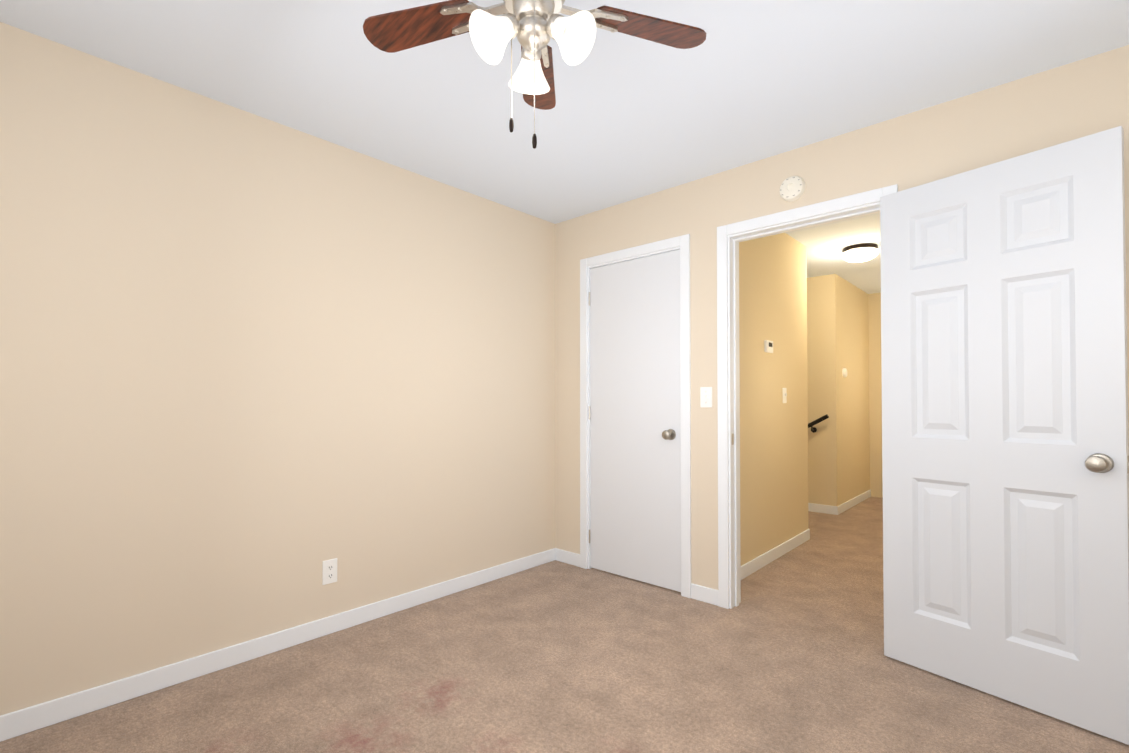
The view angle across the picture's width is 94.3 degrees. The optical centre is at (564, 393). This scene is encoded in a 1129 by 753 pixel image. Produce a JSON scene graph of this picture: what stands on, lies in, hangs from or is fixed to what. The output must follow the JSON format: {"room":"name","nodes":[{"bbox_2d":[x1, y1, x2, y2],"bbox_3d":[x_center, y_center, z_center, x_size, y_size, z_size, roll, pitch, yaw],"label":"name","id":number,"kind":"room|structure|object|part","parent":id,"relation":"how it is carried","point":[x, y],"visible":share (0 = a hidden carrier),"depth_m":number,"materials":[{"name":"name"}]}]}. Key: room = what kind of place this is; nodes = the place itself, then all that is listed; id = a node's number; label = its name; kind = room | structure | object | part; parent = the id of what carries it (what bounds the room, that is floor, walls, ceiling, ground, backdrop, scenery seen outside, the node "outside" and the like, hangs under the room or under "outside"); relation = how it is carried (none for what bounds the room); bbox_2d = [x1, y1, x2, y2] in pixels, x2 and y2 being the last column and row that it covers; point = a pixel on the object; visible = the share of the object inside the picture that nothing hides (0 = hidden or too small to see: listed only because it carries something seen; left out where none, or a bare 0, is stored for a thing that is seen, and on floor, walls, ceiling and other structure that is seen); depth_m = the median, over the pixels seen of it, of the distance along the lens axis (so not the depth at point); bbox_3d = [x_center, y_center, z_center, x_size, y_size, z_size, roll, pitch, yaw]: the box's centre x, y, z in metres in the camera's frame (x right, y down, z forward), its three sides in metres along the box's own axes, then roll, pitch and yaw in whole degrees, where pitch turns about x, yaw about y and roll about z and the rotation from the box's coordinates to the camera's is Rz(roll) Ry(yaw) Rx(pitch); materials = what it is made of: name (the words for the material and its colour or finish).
{"room":"empty bedroom","nodes":[
{"label":"empty bedroom","id":0,"kind":"room"},
{"bbox_2d":[0,22,554,715],"bbox_3d":[-1.221,-0.034,2.566,0.120,2.400,3.540,-1,-1,42],"label":"wall","id":1,"kind":"structure","parent":0,"point":[256,372],"depth_m":2.24,"materials":[{"name":"beige paint"}]},
{"bbox_2d":[0,548,559,741],"bbox_3d":[-1.160,1.123,2.514,0.016,0.085,3.270,-1,-1,42],"label":"baseboard","id":2,"kind":"structure","parent":1,"relation":"attached to","point":[38,716],"depth_m":2.22,"materials":[{"name":"white wood"}]},
{"bbox_2d":[322,558,336,584],"bbox_3d":[-1.139,0.866,2.546,0.010,0.116,0.072,-1,-1,42],"label":"electrical outlet","id":3,"kind":"object","parent":1,"relation":"attached to","point":[329,571],"visible":1,"depth_m":2.54,"materials":[{"name":"white plastic"}]},
{"bbox_2d":[0,497,1128,752],"bbox_3d":[1.387,1.224,3.081,3.820,0.100,7.840,-1,-1,42],"label":"floor","id":4,"kind":"structure","parent":0,"point":[555,656],"depth_m":2.08,"materials":[{"name":"carpet"}]},
{"bbox_2d":[0,0,1128,293],"bbox_3d":[1.387,-1.276,3.117,3.820,0.100,7.840,-1,-1,42],"label":"ceiling","id":5,"kind":"structure","parent":0,"point":[628,118],"depth_m":2.05,"materials":[{"name":"white paint"}]},
{"bbox_2d":[363,0,705,148],"bbox_3d":[-0.086,-0.930,1.334,0.973,0.644,0.964,-1,-1,42],"label":"ceiling fan","id":6,"kind":"object","parent":5,"relation":"hanging from","point":[534,27],"visible":1,"depth_m":1.42,"materials":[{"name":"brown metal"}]},
{"bbox_2d":[842,243,878,261],"bbox_3d":[2.448,-1.151,4.341,0.270,0.114,0.270,-1,-1,42],"label":"hall ceiling light","id":7,"kind":"object","parent":5,"relation":"attached to","point":[862,252],"visible":1,"depth_m":4.25,"materials":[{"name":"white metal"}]},
{"bbox_2d":[739,233,807,565],"bbox_3d":[1.080,-0.013,4.001,0.950,2.400,1.680,-1,-1,42],"label":"wall","id":8,"kind":"structure","parent":0,"point":[782,426],"depth_m":3.74,"materials":[{"name":"beige paint"}]},
{"bbox_2d":[764,340,772,352],"bbox_3d":[1.433,-0.328,3.671,0.024,0.085,0.115,-1,-1,42],"label":"thermostat","id":9,"kind":"object","parent":8,"relation":"attached to","point":[768,346],"visible":1,"depth_m":3.64,"materials":[{"name":"white plastic"}]},
{"bbox_2d":[741,528,809,579],"bbox_3d":[1.445,1.140,3.674,0.016,0.085,1.672,-1,-1,42],"label":"baseboard","id":10,"kind":"structure","parent":8,"relation":"attached to","point":[761,561],"depth_m":3.69,"materials":[{"name":"white wood"}]},
{"bbox_2d":[782,388,786,402],"bbox_3d":[1.646,0.015,3.904,0.018,0.115,0.072,-1,-1,42],"label":"hall light switch","id":11,"kind":"object","parent":8,"relation":"attached to","point":[784,390],"visible":1,"depth_m":3.90,"materials":[{"name":"white plastic"}]},
{"bbox_2d":[807,274,869,505],"bbox_3d":[2.663,0.018,6.164,1.340,2.400,1.350,-1,-1,42],"label":"wall","id":12,"kind":"structure","parent":0,"point":[838,439],"depth_m":5.37,"materials":[{"name":"beige paint"}]},
{"bbox_2d":[808,414,828,432],"bbox_3d":[2.185,0.570,5.617,1.220,0.715,0.090,-1,-1,42],"label":"stair handrail","id":13,"kind":"object","parent":12,"relation":"attached to","point":[815,422],"visible":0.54,"depth_m":5.26,"materials":[{"name":"black metal"}]},
{"bbox_2d":[808,503,834,514],"bbox_3d":[2.197,1.168,5.650,1.320,0.085,0.012,-1,-1,42],"label":"baseboard","id":14,"kind":"structure","parent":12,"relation":"attached to","point":[812,507],"depth_m":5.28,"materials":[{"name":"white wood"}]},
{"bbox_2d":[842,368,846,377],"bbox_3d":[2.896,-0.213,5.407,0.028,0.100,0.100,-1,-1,42],"label":"door chime","id":15,"kind":"object","parent":12,"relation":"attached to","point":[844,372],"visible":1,"depth_m":5.38,"materials":[{"name":"white plastic"}]},
{"bbox_2d":[835,489,870,514],"bbox_3d":[3.157,1.169,5.689,0.016,0.085,1.362,-1,-1,42],"label":"baseboard","id":16,"kind":"structure","parent":12,"relation":"attached to","point":[856,500],"depth_m":5.58,"materials":[{"name":"white wood"}]},
{"bbox_2d":[555,45,1128,589],"bbox_3d":[1.195,-0.032,2.679,3.300,2.400,0.120,-1,-1,42],"label":"wall","id":17,"kind":"structure","parent":0,"point":[1053,107],"depth_m":2.76,"materials":[{"name":"beige paint"}]},
{"bbox_2d":[589,292,589,542],"bbox_3d":[0.169,0.160,3.532,0.011,1.690,0.012,-1,-1,42],"label":"closet door hinge","id":18,"kind":"object","parent":17,"relation":"attached to","point":[589,413],"visible":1,"depth_m":3.53,"materials":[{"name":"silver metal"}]},
{"bbox_2d":[590,249,680,591],"bbox_3d":[0.415,0.159,3.291,0.688,2.011,0.103,-1,-1,42],"label":"closet door","id":19,"kind":"structure","parent":17,"relation":"in","point":[635,488],"depth_m":3.28,"materials":[{"name":"white wood"}]},
{"bbox_3d":[0.610,0.244,3.089,0.066,0.066,0.068,-1,-1,42],"label":"knob","id":20,"kind":"part","parent":19,"relation":"part of","materials":[{"name":"silver metal"}]},
{"bbox_2d":[580,234,690,597],"bbox_3d":[0.463,0.130,3.344,0.830,2.095,0.152,-1,-1,42],"label":"trim","id":21,"kind":"structure","parent":17,"relation":"attached to","point":[682,243],"depth_m":3.14,"materials":[{"name":"white wood"}]},
{"bbox_2d":[700,387,711,407],"bbox_3d":[0.795,0.021,2.949,0.072,0.116,0.018,-1,-1,42],"label":"light switch","id":22,"kind":"object","parent":17,"relation":"attached to","point":[705,397],"visible":1,"depth_m":2.95,"materials":[{"name":"white plastic"}]},
{"bbox_2d":[779,176,805,201],"bbox_3d":[1.143,-1.033,2.636,0.124,0.124,0.036,-1,-1,42],"label":"smoke detector","id":23,"kind":"object","parent":17,"relation":"attached to","point":[792,188],"visible":1,"depth_m":2.62,"materials":[{"name":"white plastic"}]},
{"bbox_2d":[717,184,897,608],"bbox_3d":[1.213,0.120,2.660,0.860,2.095,0.152,-1,-1,42],"label":"door frame","id":24,"kind":"structure","parent":17,"relation":"attached to","point":[730,237],"depth_m":2.87,"materials":[{"name":"white wood"}]},
{"bbox_2d":[880,126,1128,744],"bbox_3d":[1.638,0.134,2.023,0.171,2.028,0.754,1,-1,-35],"label":"hall door","id":25,"kind":"structure","parent":17,"relation":"in","point":[1005,459],"depth_m":1.95,"materials":[{"name":"white wood"}]},
{"bbox_3d":[1.827,0.234,1.757,0.171,0.066,0.104,1,-1,-35],"label":"knob","id":26,"kind":"part","parent":25,"relation":"part of","materials":[{"name":"silver metal"}]},
{"bbox_2d":[868,293,882,497],"bbox_3d":[3.542,0.021,6.357,2.620,2.400,0.120,-1,-1,42],"label":"wall","id":27,"kind":"structure","parent":0,"point":[875,392],"depth_m":6.17,"materials":[{"name":"beige paint"}]}
]}

